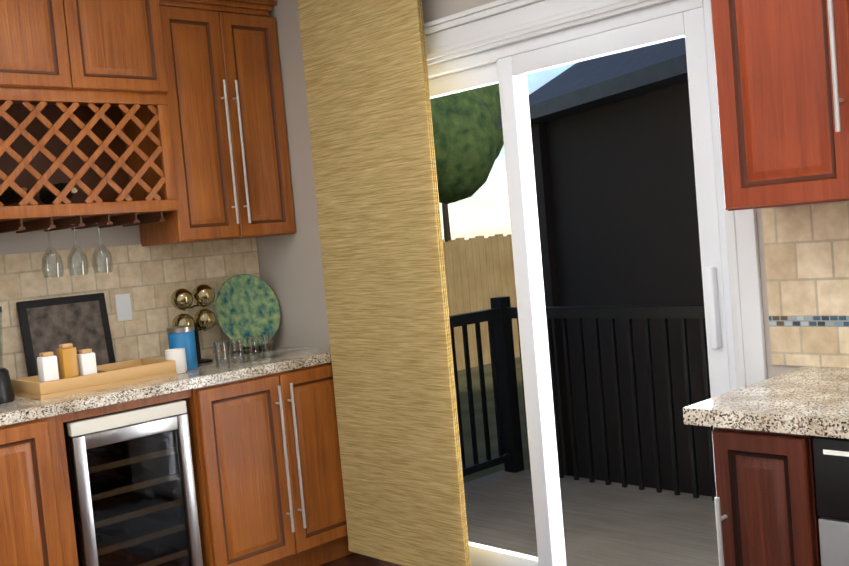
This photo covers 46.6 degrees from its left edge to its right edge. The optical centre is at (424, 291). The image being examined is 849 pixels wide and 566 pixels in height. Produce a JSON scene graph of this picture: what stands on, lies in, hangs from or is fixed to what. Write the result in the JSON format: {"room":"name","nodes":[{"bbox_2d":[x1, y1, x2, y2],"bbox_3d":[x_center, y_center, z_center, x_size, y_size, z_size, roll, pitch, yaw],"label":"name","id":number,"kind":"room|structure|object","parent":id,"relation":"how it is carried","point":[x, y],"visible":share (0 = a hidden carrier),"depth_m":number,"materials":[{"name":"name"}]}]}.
{"room":"kitchen","nodes":[
{"label":"kitchen","id":0,"kind":"room"},
{"bbox_2d":[0,225,266,343],"bbox_3d":[-1.587,0.030,4.047,2.085,2.500,0.150,-8,4,-43],"label":"wall","id":1,"kind":"structure","parent":0,"point":[14,242],"depth_m":4.06,"materials":[{"name":"beige paint"}]},
{"bbox_2d":[0,0,177,277],"bbox_3d":[-1.437,-0.640,3.833,0.801,1.160,0.388,-8,4,-43],"label":"upper cabinet","id":2,"kind":"object","parent":1,"relation":"attached to","point":[85,138],"visible":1,"depth_m":3.80,"materials":[{"name":"brown wood"}]},
{"bbox_2d":[0,238,259,378],"bbox_3d":[-1.529,0.104,3.991,2.075,0.530,0.008,-8,4,-43],"label":"backsplash","id":3,"kind":"structure","parent":1,"relation":"attached to","point":[150,279],"depth_m":4.26,"materials":[{"name":"tile"}]},
{"bbox_2d":[115,293,132,321],"bbox_3d":[-1.286,0.067,4.214,0.070,0.115,0.006,-8,4,-43],"label":"outlet","id":4,"kind":"object","parent":3,"relation":"attached to","point":[123,307],"visible":1,"depth_m":4.21,"materials":[{"name":"white paint"}]},
{"bbox_2d":[139,0,295,246],"bbox_3d":[-0.939,-0.745,4.322,0.609,1.036,0.366,-8,4,-43],"label":"upper cabinet","id":5,"kind":"object","parent":1,"relation":"attached to","point":[227,121],"visible":0.79,"depth_m":4.21,"materials":[{"name":"brown wood"}]},
{"bbox_2d":[319,552,401,565],"bbox_3d":[0.434,1.395,1.256,3.585,0.250,6.930,-8,4,-43],"label":"floor","id":6,"kind":"structure","parent":0,"point":[354,559],"depth_m":4.24,"materials":[{"name":"brown wood"}]},
{"bbox_2d":[0,410,78,565],"bbox_3d":[-1.706,0.899,3.371,0.802,0.866,0.628,-8,4,-43],"label":"base cabinet","id":7,"kind":"object","parent":6,"relation":"on","point":[37,528],"depth_m":3.33,"materials":[{"name":"brown wood"}]},
{"bbox_2d":[63,399,202,565],"bbox_3d":[-1.230,0.852,3.824,0.455,0.827,0.575,-8,4,-43],"label":"wine fridge","id":8,"kind":"object","parent":6,"relation":"on","point":[132,486],"visible":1,"depth_m":3.61,"materials":[{"name":"silver"}]},
{"bbox_2d":[116,358,353,565],"bbox_3d":[-0.773,0.766,4.261,0.764,0.866,0.628,-8,4,-43],"label":"base cabinet","id":9,"kind":"object","parent":6,"relation":"on","point":[265,450],"depth_m":3.97,"materials":[{"name":"brown wood"}]},
{"bbox_2d":[0,346,330,421],"bbox_3d":[-1.285,0.381,3.782,2.080,0.040,0.632,-8,4,-43],"label":"countertop","id":10,"kind":"structure","parent":9,"relation":"on","point":[21,407],"depth_m":3.69,"materials":[{"name":"beige stone"}]},
{"bbox_2d":[0,306,14,403],"bbox_3d":[-1.555,0.222,3.514,0.142,0.352,0.142,-8,4,-43],"label":"blender","id":11,"kind":"object","parent":10,"relation":"on","point":[7,394],"visible":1,"depth_m":3.50,"materials":[{"name":"black plastic"}]},
{"bbox_2d":[16,293,115,376],"bbox_3d":[-1.441,0.190,3.987,0.360,0.339,0.066,-8,4,-43],"label":"framed art","id":12,"kind":"object","parent":10,"relation":"on","point":[79,322],"visible":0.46,"depth_m":3.98,"materials":[{"name":"black"}]},
{"bbox_2d":[11,343,176,399],"bbox_3d":[-1.264,0.268,3.769,0.540,0.180,0.270,-8,4,-43],"label":"tray","id":13,"kind":"object","parent":10,"relation":"on","point":[81,372],"visible":1,"depth_m":3.62,"materials":[{"name":"brown wood"}]},
{"bbox_2d":[165,348,186,373],"bbox_3d":[-0.992,0.278,3.937,0.080,0.095,0.080,-8,4,-43],"label":"mug","id":14,"kind":"object","parent":10,"relation":"on","point":[178,355],"visible":0.67,"depth_m":3.91,"materials":[{"name":"white ceramic"}]},
{"bbox_2d":[167,325,197,369],"bbox_3d":[-0.993,0.229,4.048,0.109,0.179,0.109,-8,4,-43],"label":"canister","id":15,"kind":"object","parent":10,"relation":"on","point":[181,336],"visible":0.79,"depth_m":4.01,"materials":[{"name":"blue metal"}]},
{"bbox_2d":[171,284,215,363],"bbox_3d":[-0.988,0.139,4.247,0.210,0.335,0.120,-8,4,-43],"label":"decorative sculpture","id":16,"kind":"object","parent":10,"relation":"on","point":[200,295],"visible":0.9,"depth_m":4.24,"materials":[{"name":"gold metal"}]},
{"bbox_2d":[213,333,274,365],"bbox_3d":[-0.753,0.243,4.137,0.287,0.100,0.062,-8,4,-43],"label":"glasses","id":17,"kind":"object","parent":10,"relation":"on","point":[239,349],"visible":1,"depth_m":4.13,"materials":[{"name":"clear glass"}]},
{"bbox_2d":[215,274,279,353],"bbox_3d":[-0.808,0.098,4.482,0.340,0.358,0.170,-8,4,-43],"label":"plate","id":18,"kind":"object","parent":10,"relation":"on","point":[246,305],"visible":0.79,"depth_m":4.47,"materials":[{"name":"green ceramic"}]},
{"bbox_2d":[699,422,820,565],"bbox_3d":[1.014,0.712,2.469,0.638,0.866,0.235,-8,4,-43],"label":"base cabinet","id":19,"kind":"object","parent":6,"relation":"on","point":[765,432],"depth_m":2.23,"materials":[{"name":"brown wood"}]},
{"bbox_2d":[683,366,848,438],"bbox_3d":[2.074,0.229,1.277,0.647,0.040,3.560,-8,4,-43],"label":"countertop","id":20,"kind":"structure","parent":19,"relation":"on","point":[815,399],"depth_m":2.31,"materials":[{"name":"beige stone"}]},
{"bbox_2d":[813,436,848,565],"bbox_3d":[1.313,0.706,2.127,0.612,0.865,0.658,-8,4,-43],"label":"dishwasher","id":21,"kind":"object","parent":6,"relation":"on","point":[831,461],"visible":0.88,"depth_m":2.11,"materials":[{"name":"black metal"}]},
{"bbox_2d":[257,0,803,378],"bbox_3d":[1.551,-0.149,2.356,0.150,2.500,6.930,-8,4,-43],"label":"wall","id":22,"kind":"structure","parent":0,"point":[291,270],"depth_m":4.40,"materials":[{"name":"beige paint"}]},
{"bbox_2d":[424,0,766,565],"bbox_3d":[0.376,0.055,3.586,0.195,2.160,1.940,-8,4,-43],"label":"door frame","id":23,"kind":"structure","parent":22,"relation":"attached to","point":[508,68],"depth_m":3.35,"materials":[{"name":"white plastic"}]},
{"bbox_2d":[711,0,848,210],"bbox_3d":[1.081,-0.779,2.402,0.326,1.100,0.720,-8,4,-43],"label":"upper cabinet","id":24,"kind":"object","parent":22,"relation":"attached to","point":[782,74],"visible":1,"depth_m":2.46,"materials":[{"name":"brown wood"}]},
{"bbox_2d":[762,201,848,367],"bbox_3d":[2.250,-0.050,1.521,0.009,0.455,3.660,-8,4,-43],"label":"backsplash","id":25,"kind":"structure","parent":22,"relation":"attached to","point":[806,249],"depth_m":2.75,"materials":[{"name":"tile"}]},
{"label":"outside","id":26,"kind":"structure","parent":0,"visible":0},
{"bbox_2d":[457,357,529,482],"bbox_3d":[9.798,-0.018,21.603,38.115,0.200,70.000,-8,4,-43],"label":"ground","id":27,"kind":"structure","parent":26,"point":[465,415],"depth_m":10.35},
{"bbox_2d":[430,89,496,203],"bbox_3d":[0.108,-1.885,20.730,3.160,5.310,3.215,-8,4,-43],"label":"tree","id":28,"kind":"object","parent":27,"relation":"on","point":[465,135],"depth_m":19.52,"materials":[{"name":"green plant"}]},
{"bbox_2d":[442,83,503,241],"bbox_3d":[0.531,-2.878,25.983,3.792,6.612,3.858,-8,4,-43],"label":"tree","id":29,"kind":"object","parent":27,"relation":"on","point":[490,95],"depth_m":24.76,"materials":[{"name":"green plant"}]},
{"bbox_2d":[442,234,519,370],"bbox_3d":[16.151,-0.830,7.694,27.715,1.890,31.050,-8,4,-43],"label":"fence","id":30,"kind":"object","parent":27,"relation":"on","point":[479,272],"depth_m":14.42,"materials":[{"name":"beige wood"}]},
{"bbox_2d":[449,296,718,565],"bbox_3d":[1.137,0.854,4.088,1.405,1.580,3.350,-8,4,-43],"label":"deck","id":31,"kind":"object","parent":27,"relation":"on","point":[607,522],"depth_m":4.98,"materials":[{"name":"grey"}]},
{"bbox_2d":[498,37,711,496],"bbox_3d":[2.468,-0.365,6.018,2.840,3.549,3.040,-6,4,-21],"label":"shed","id":32,"kind":"object","parent":27,"relation":"on","point":[613,156],"depth_m":5.94,"materials":[{"name":"black"}]},
{"bbox_3d":[0.198,-1.290,1.102,3.585,0.150,6.930,-8,4,-43],"label":"ceiling","id":33,"kind":"structure","parent":0,"visible":0},
{"bbox_2d":[298,0,470,565],"bbox_3d":[0.232,-0.126,3.503,0.090,2.444,2.030,-8,4,-43],"label":"curtain","id":34,"kind":"object","parent":33,"relation":"hanging from","point":[372,140],"visible":1,"depth_m":3.88,"materials":[{"name":"yellow"}]}
]}

